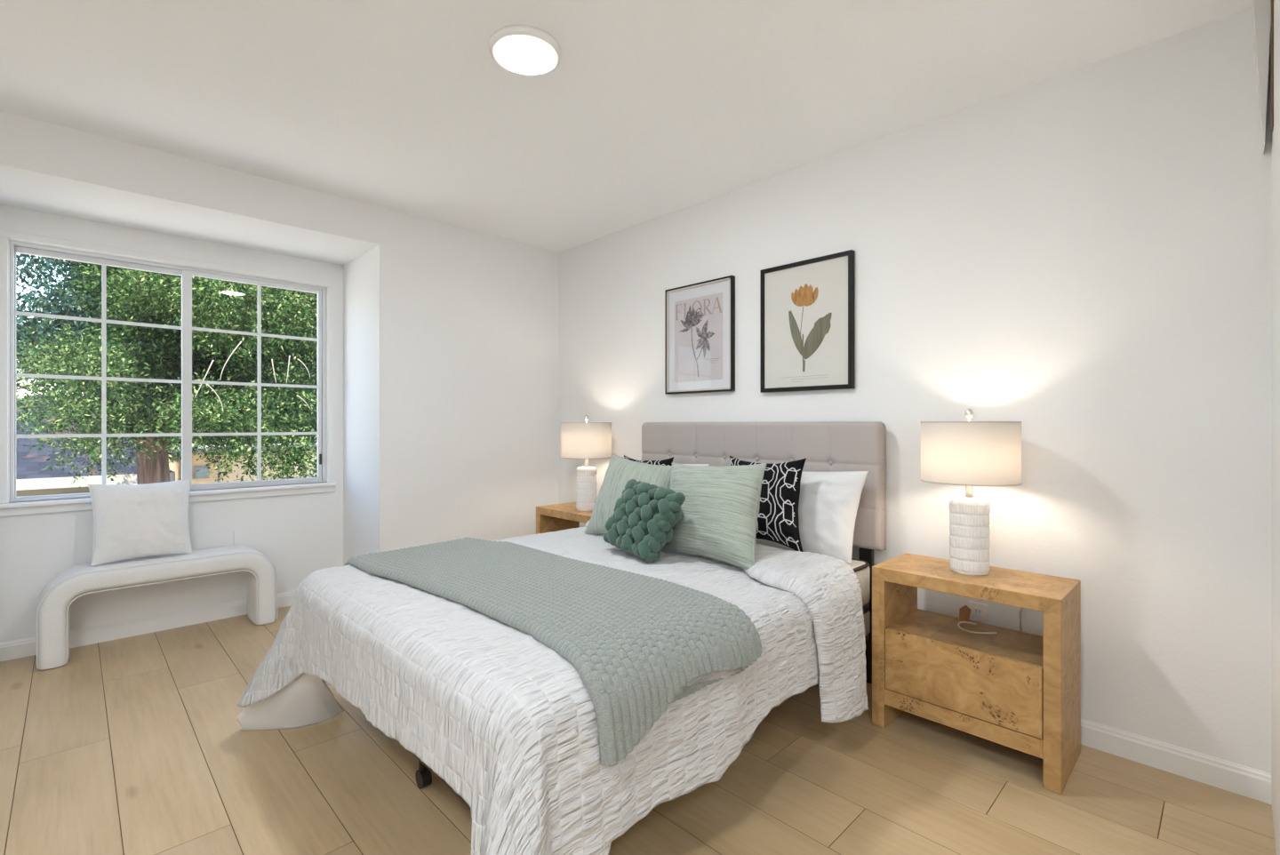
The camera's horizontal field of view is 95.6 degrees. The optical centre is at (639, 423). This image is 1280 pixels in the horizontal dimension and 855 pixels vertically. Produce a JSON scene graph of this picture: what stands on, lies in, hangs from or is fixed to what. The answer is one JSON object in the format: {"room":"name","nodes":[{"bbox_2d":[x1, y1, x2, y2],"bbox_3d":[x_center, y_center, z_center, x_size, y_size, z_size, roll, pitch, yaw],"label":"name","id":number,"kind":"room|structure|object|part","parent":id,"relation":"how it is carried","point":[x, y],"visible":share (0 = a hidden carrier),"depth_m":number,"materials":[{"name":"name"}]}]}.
{"room":"bedroom","nodes":[
{"label":"bedroom","id":0,"kind":"room"},
{"bbox_2d":[0,204,343,642],"bbox_3d":[-2.625,0.043,3.378,1.636,2.218,0.120,0,0,-44],"label":"wall","id":1,"kind":"structure","parent":0,"point":[301,535],"depth_m":3.33,"materials":[{"name":"white paint"}]},
{"bbox_2d":[0,590,295,662],"bbox_3d":[-2.357,1.108,3.104,1.636,0.088,0.647,0,0,-44],"label":"baseboard","id":2,"kind":"structure","parent":1,"relation":"attached to","point":[21,648],"depth_m":3.17,"materials":[{"name":"white paint"}]},
{"bbox_2d":[0,229,335,516],"bbox_3d":[-2.601,-0.247,3.349,1.534,1.392,0.135,0,0,-44],"label":"window","id":3,"kind":"structure","parent":1,"relation":"in","point":[12,243],"depth_m":3.30,"materials":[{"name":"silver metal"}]},
{"bbox_3d":[-2.874,-0.257,3.145,0.702,1.263,0.025,0,0,-44],"label":"sash","id":4,"kind":"part","parent":3,"relation":"part of","materials":[{"name":"clear glass"}]},
{"bbox_3d":[-2.580,0.418,3.328,1.534,0.062,0.075,0,0,-44],"label":"sill","id":5,"kind":"part","parent":3,"relation":"part of","materials":[{"name":"white paint"}]},
{"bbox_3d":[-2.374,-0.257,3.592,0.730,1.263,0.025,0,0,-44],"label":"sash","id":6,"kind":"part","parent":3,"relation":"part of","materials":[{"name":"clear glass"}]},
{"bbox_2d":[0,110,558,566],"bbox_3d":[-2.345,-0.068,3.186,4.307,2.440,0.747,0,0,-44],"label":"wall","id":7,"kind":"structure","parent":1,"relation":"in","point":[451,332],"depth_m":3.62,"materials":[{"name":"white paint"}]},
{"bbox_2d":[0,0,1252,252],"bbox_3d":[-0.179,-1.338,0.974,4.307,0.100,5.643,0,0,-44],"label":"ceiling","id":8,"kind":"structure","parent":0,"point":[650,109],"depth_m":2.21,"materials":[{"name":"white paint"}]},
{"bbox_2d":[488,24,561,76],"bbox_3d":[-0.393,-1.270,1.995,0.244,0.036,0.244,0,0,-44],"label":"recessed light","id":9,"kind":"object","parent":8,"relation":"in","point":[523,50],"visible":1,"depth_m":1.96,"materials":[{"name":"white plastic"}]},
{"bbox_2d":[496,37,554,73],"bbox_3d":[-0.393,-1.265,1.995,0.200,0.026,0.200,0,0,-44],"label":"diffuser","id":10,"kind":"object","parent":9,"relation":"attached to","point":[516,55],"depth_m":1.98,"materials":[{"name":"white plastic"}]},
{"bbox_2d":[0,606,1276,854],"bbox_3d":[-0.406,1.202,1.205,4.108,0.100,6.090,0,0,-44],"label":"floor","id":11,"kind":"structure","parent":0,"point":[136,745],"depth_m":1.84,"materials":[{"name":"brown wood"}]},
{"bbox_2d":[36,544,277,670],"bbox_3d":[-2.548,0.932,3.129,0.979,0.440,0.293,0,0,-44],"label":"bench","id":12,"kind":"object","parent":11,"relation":"on","point":[56,597],"visible":0.98,"depth_m":2.96,"materials":[{"name":"white fabric"}]},
{"bbox_2d":[88,478,191,566],"bbox_3d":[-2.628,0.507,3.075,0.182,0.401,0.421,0,0,42],"label":"throw pillow","id":13,"kind":"object","parent":12,"relation":"on","point":[131,521],"visible":1,"depth_m":3.02,"materials":[{"name":"white fabric"}]},
{"bbox_2d":[536,502,592,534],"bbox_3d":[-0.363,0.849,3.740,0.330,0.606,0.596,0,0,-44],"label":"nightstand","id":14,"kind":"object","parent":11,"relation":"on","point":[555,517],"visible":0.05,"depth_m":3.81,"materials":[{"name":"brown wood"}]},
{"bbox_3d":[-0.555,0.848,3.936,0.330,0.603,0.047,0,0,-44],"label":"panel","id":15,"kind":"part","parent":14,"relation":"part of","materials":[{"name":"brown wood"}]},
{"bbox_3d":[-0.363,0.570,3.740,0.330,0.047,0.594,0,0,-44],"label":"panel","id":16,"kind":"part","parent":14,"relation":"part of","materials":[{"name":"brown wood"}]},
{"bbox_2d":[560,415,611,511],"bbox_3d":[-0.342,0.244,3.700,0.324,0.603,0.324,0,0,-44],"label":"table lamp","id":17,"kind":"object","parent":14,"relation":"on","point":[586,440],"visible":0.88,"depth_m":3.59,"materials":[{"name":"white ceramic"}]},
{"bbox_3d":[-0.342,0.102,3.700,0.322,0.224,0.322,0,0,-44],"label":"lamp shade","id":18,"kind":"part","parent":17,"relation":"part of","materials":[{"name":"white fabric"}]},
{"bbox_2d":[415,421,886,789],"bbox_3d":[-0.080,0.571,2.447,1.810,1.163,1.473,0,0,-44],"label":"bed","id":19,"kind":"object","parent":11,"relation":"on","point":[827,446],"visible":0.37,"depth_m":2.73,"materials":[{"name":"fabric"}]},
{"bbox_3d":[-0.688,1.027,1.846,0.027,0.150,0.027,0,0,-44],"label":"leg","id":20,"kind":"part","parent":19,"relation":"part of","materials":[{"name":"black metal"}]},
{"bbox_2d":[410,608,869,809],"bbox_3d":[-0.094,0.849,2.340,1.796,0.134,1.321,0,0,-44],"label":"frame","id":21,"kind":"object","parent":19,"relation":"on","point":[866,612],"visible":0.14,"depth_m":1.57,"materials":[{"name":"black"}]},
{"bbox_2d":[776,547,869,610],"bbox_3d":[-0.094,0.686,2.340,1.796,0.189,1.321,0,0,-44],"label":"mattress","id":22,"kind":"object","parent":21,"relation":"on","point":[860,568],"visible":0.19,"depth_m":2.44,"materials":[{"name":"white fabric"}]},
{"bbox_2d":[236,520,868,854],"bbox_3d":[-0.316,0.815,2.109,1.663,0.670,1.823,0,0,-44],"label":"duvet","id":23,"kind":"object","parent":22,"relation":"on","point":[508,723],"visible":0.64,"depth_m":1.47,"materials":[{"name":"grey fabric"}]},
{"bbox_2d":[344,537,762,766],"bbox_3d":[-0.386,0.595,1.917,0.635,0.202,1.535,0,0,-44],"label":"throw blanket","id":24,"kind":"object","parent":23,"relation":"on","point":[636,642],"visible":1,"depth_m":1.54,"materials":[{"name":"fabric"}]},
{"bbox_2d":[584,453,671,533],"bbox_3d":[-0.014,0.337,2.698,0.260,0.374,0.559,0,0,-44],"label":"cushion","id":25,"kind":"object","parent":23,"relation":"on","point":[620,470],"visible":0.44,"depth_m":2.71,"materials":[{"name":"green fabric"}]},
{"bbox_2d":[603,479,685,561],"bbox_3d":[0.012,0.378,2.320,0.209,0.291,0.371,0,0,-35],"label":"cushion","id":26,"kind":"object","parent":23,"relation":"on","point":[642,522],"visible":1,"depth_m":2.23,"materials":[{"name":"green fabric"}]},
{"bbox_2d":[660,462,767,569],"bbox_3d":[0.274,0.339,2.331,0.274,0.374,0.620,0,0,-44],"label":"cushion","id":27,"kind":"object","parent":23,"relation":"on","point":[720,509],"visible":0.87,"depth_m":2.21,"materials":[{"name":"green fabric"}]},
{"bbox_2d":[624,455,673,465],"bbox_3d":[0.017,0.347,3.082,0.228,0.346,0.531,0,0,-41],"label":"patterned cushion","id":28,"kind":"object","parent":22,"relation":"on","point":[668,461],"visible":0.18,"depth_m":3.07,"materials":[{"name":"black fabric"}]},
{"bbox_2d":[684,464,709,465],"bbox_3d":[0.100,0.395,3.282,0.206,0.365,0.650,0,0,-44],"label":"sleeping pillow","id":29,"kind":"object","parent":22,"relation":"on","point":[684,464],"visible":0.02,"depth_m":3.12,"materials":[{"name":"white fabric"}]},
{"bbox_2d":[729,456,806,551],"bbox_3d":[0.542,0.334,2.550,0.243,0.373,0.515,0,0,-44],"label":"patterned cushion","id":30,"kind":"object","parent":22,"relation":"on","point":[778,522],"visible":0.57,"depth_m":2.44,"materials":[{"name":"black fabric"}]},
{"bbox_2d":[755,471,868,563],"bbox_3d":[0.695,0.388,2.664,0.226,0.377,0.665,0,0,-44],"label":"sleeping pillow","id":31,"kind":"object","parent":22,"relation":"on","point":[828,501],"visible":0.55,"depth_m":2.48,"materials":[{"name":"white fabric"}]},
{"bbox_3d":[0.542,0.271,3.056,0.069,0.563,1.473,0,0,-44],"label":"headboard","id":32,"kind":"part","parent":19,"relation":"part of","materials":[{"name":"fabric"}]},
{"bbox_3d":[1.014,0.832,2.599,0.026,0.640,0.060,0,0,-44],"label":"headboard post","id":33,"kind":"part","parent":19,"relation":"part of","materials":[{"name":"black metal"}]},
{"bbox_2d":[872,552,1080,794],"bbox_3d":[1.215,0.849,2.128,0.330,0.606,0.596,0,0,-44],"label":"nightstand","id":34,"kind":"object","parent":11,"relation":"on","point":[1016,690],"visible":1,"depth_m":2.00,"materials":[{"name":"brown wood"}]},
{"bbox_3d":[1.023,0.848,2.324,0.330,0.603,0.047,0,0,-44],"label":"panel","id":35,"kind":"part","parent":34,"relation":"part of","materials":[{"name":"brown wood"}]},
{"bbox_3d":[1.107,1.031,2.022,0.022,0.058,0.502,0,0,-44],"label":"rail","id":36,"kind":"part","parent":34,"relation":"part of","materials":[{"name":"brown wood"}]},
{"bbox_3d":[1.105,0.886,2.020,0.018,0.224,0.496,0,0,-44],"label":"drawer","id":37,"kind":"part","parent":34,"relation":"part of","materials":[{"name":"brown wood"}]},
{"bbox_2d":[886,608,1043,667],"bbox_3d":[1.222,0.779,2.134,0.312,0.014,0.502,0,0,-44],"label":"shelf","id":38,"kind":"object","parent":34,"relation":"attached to","point":[1007,648],"depth_m":2.10,"materials":[{"name":"brown wood"}]},
{"bbox_2d":[920,408,1021,575],"bbox_3d":[1.218,0.244,2.147,0.324,0.603,0.324,0,0,-44],"label":"table lamp","id":39,"kind":"object","parent":34,"relation":"on","point":[969,453],"visible":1,"depth_m":2.06,"materials":[{"name":"white ceramic"}]},
{"bbox_3d":[1.218,0.102,2.147,0.322,0.224,0.322,0,0,-44],"label":"lamp shade","id":40,"kind":"part","parent":39,"relation":"part of","materials":[{"name":"white fabric"}]},
{"bbox_3d":[1.215,0.570,2.128,0.330,0.047,0.594,0,0,-44],"label":"panel","id":41,"kind":"part","parent":34,"relation":"part of","materials":[{"name":"brown wood"}]},
{"bbox_2d":[957,605,1023,633],"bbox_3d":[1.344,0.857,2.186,0.272,0.580,0.139,0,0,-1],"label":"lamp cord","id":42,"kind":"object","parent":34,"relation":"on","point":[964,612],"visible":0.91,"depth_m":2.23,"materials":[{"name":"beige plastic"}]},
{"bbox_3d":[1.255,0.768,2.177,0.088,0.014,0.129,0,0,-9],"label":"cord","id":43,"kind":"part","parent":42,"relation":"part of","materials":[{"name":"beige plastic"}]},
{"bbox_3d":[1.447,0.857,2.235,0.080,0.580,0.018,0,0,37],"label":"hanging cord","id":44,"kind":"part","parent":42,"relation":"part of","materials":[{"name":"beige plastic"}]},
{"bbox_3d":[1.407,0.848,1.932,0.330,0.603,0.047,0,0,-44],"label":"panel","id":45,"kind":"part","parent":34,"relation":"part of","materials":[{"name":"brown wood"}]},
{"bbox_2d":[558,8,1271,773],"bbox_3d":[0.653,-0.068,3.131,0.100,2.440,3.725,0,0,-44],"label":"wall","id":46,"kind":"structure","parent":0,"point":[1081,257],"depth_m":2.11,"materials":[{"name":"white paint"}]},
{"bbox_2d":[664,275,735,394],"bbox_3d":[0.338,-0.497,3.359,0.029,0.632,0.499,0,0,-44],"label":"framed picture","id":47,"kind":"object","parent":46,"relation":"attached to","point":[700,317],"visible":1,"depth_m":3.34,"materials":[{"name":"white paper"}]},
{"bbox_2d":[674,292,722,383],"bbox_3d":[0.335,-0.490,3.358,0.002,0.485,0.360,0,0,-44],"label":"print","id":48,"kind":"object","parent":47,"relation":"attached to","point":[699,316],"depth_m":3.35},
{"bbox_2d":[760,249,855,392],"bbox_3d":[0.815,-0.485,2.871,0.029,0.641,0.500,0,0,-44],"label":"framed picture","id":49,"kind":"object","parent":46,"relation":"attached to","point":[807,307],"visible":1,"depth_m":2.85,"materials":[{"name":"white paper"}]},
{"bbox_2d":[968,600,988,623],"bbox_3d":[1.359,0.777,2.332,0.010,0.115,0.070,0,0,-44],"label":"wall outlet","id":50,"kind":"object","parent":46,"relation":"attached to","point":[980,612],"visible":0.62,"depth_m":2.33,"materials":[{"name":"white plastic"}]},
{"bbox_2d":[973,607,983,615],"bbox_3d":[1.357,0.753,2.330,0.003,0.028,0.034,0,0,-44],"label":"socket","id":51,"kind":"object","parent":50,"relation":"attached to","point":[977,611],"depth_m":2.33,"materials":[{"name":"grey plastic"}]},
{"bbox_2d":[1080,718,1271,804],"bbox_3d":[0.647,1.108,3.055,0.014,0.088,3.625,0,0,-44],"label":"baseboard","id":52,"kind":"structure","parent":46,"relation":"attached to","point":[1246,781],"depth_m":1.90,"materials":[{"name":"white paint"}]},
{"bbox_2d":[1271,0,1279,854],"bbox_3d":[1.620,-0.068,1.388,1.157,2.440,0.120,0,0,-44],"label":"wall","id":53,"kind":"structure","parent":0,"point":[1276,133],"depth_m":1.60,"materials":[{"name":"white paint"}]},
{"bbox_2d":[1251,0,1270,155],"bbox_3d":[1.867,-1.056,1.743,0.107,0.465,0.040,0,0,-44],"label":"trim","id":54,"kind":"structure","parent":53,"relation":"attached to","point":[1260,9],"depth_m":1.71,"materials":[{"name":"paint"}]},
{"bbox_2d":[1270,0,1273,132],"bbox_3d":[1.817,-1.068,1.668,0.050,0.440,0.004,0,0,-44],"label":"trim","id":55,"kind":"structure","parent":53,"relation":"attached to","point":[1271,1],"depth_m":1.65,"materials":[{"name":"brown"}]},
{"label":"outside","id":56,"kind":"structure","parent":0,"visible":0},
{"label":"ground","id":57,"kind":"structure","parent":56,"visible":0},
{"bbox_2d":[16,253,135,394],"bbox_3d":[-14.566,-1.742,14.760,4.368,11.019,4.650,0,0,-44],"label":"tree","id":58,"kind":"object","parent":57,"relation":"on","point":[46,325],"visible":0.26,"depth_m":13.87,"materials":[{"name":"green plant"}]},
{"bbox_2d":[16,394,175,496],"bbox_3d":[-12.608,1.577,11.146,5.040,4.350,7.430,0,0,-44],"label":"house","id":59,"kind":"structure","parent":57,"relation":"on","point":[31,480],"depth_m":9.69,"materials":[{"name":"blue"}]},
{"bbox_2d":[16,263,209,487],"bbox_3d":[-6.734,0.657,7.305,2.405,6.217,2.418,0,0,22],"label":"broadleaf tree","id":60,"kind":"object","parent":57,"relation":"on","point":[52,365],"visible":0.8,"depth_m":6.98,"materials":[{"name":"green plant"}]},
{"bbox_2d":[30,255,317,484],"bbox_3d":[-7.223,-2.242,9.959,6.836,12.021,4.817,0,0,-42],"label":"tree","id":61,"kind":"object","parent":57,"relation":"on","point":[162,354],"visible":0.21,"depth_m":8.92,"materials":[{"name":"green plant"}]},
{"bbox_2d":[49,264,317,445],"bbox_3d":[-15.383,-3.174,23.134,11.547,13.897,9.813,0,0,-44],"label":"tree","id":62,"kind":"object","parent":57,"relation":"on","point":[81,284],"visible":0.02,"depth_m":21.41,"materials":[{"name":"green plant"}]},
{"bbox_2d":[124,273,317,482],"bbox_3d":[-4.746,0.007,7.691,3.141,7.517,2.211,0,0,-44],"label":"broadleaf tree","id":63,"kind":"object","parent":57,"relation":"on","point":[233,316],"visible":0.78,"depth_m":7.26,"materials":[{"name":"green plant"}]},
{"bbox_2d":[168,442,317,484],"bbox_3d":[-7.636,2.142,15.337,7.650,3.220,3.600,0,0,-44],"label":"outbuilding","id":64,"kind":"structure","parent":57,"relation":"on","point":[201,476],"depth_m":12.01,"materials":[{"name":"beige paint"}]},
{"bbox_3d":[-8.844,0.977,11.711,0.190,0.190,0.010,0,0,-44],"label":"pane","id":65,"kind":"part","parent":64,"relation":"part of","materials":[{"name":"blue glass"}]}
]}

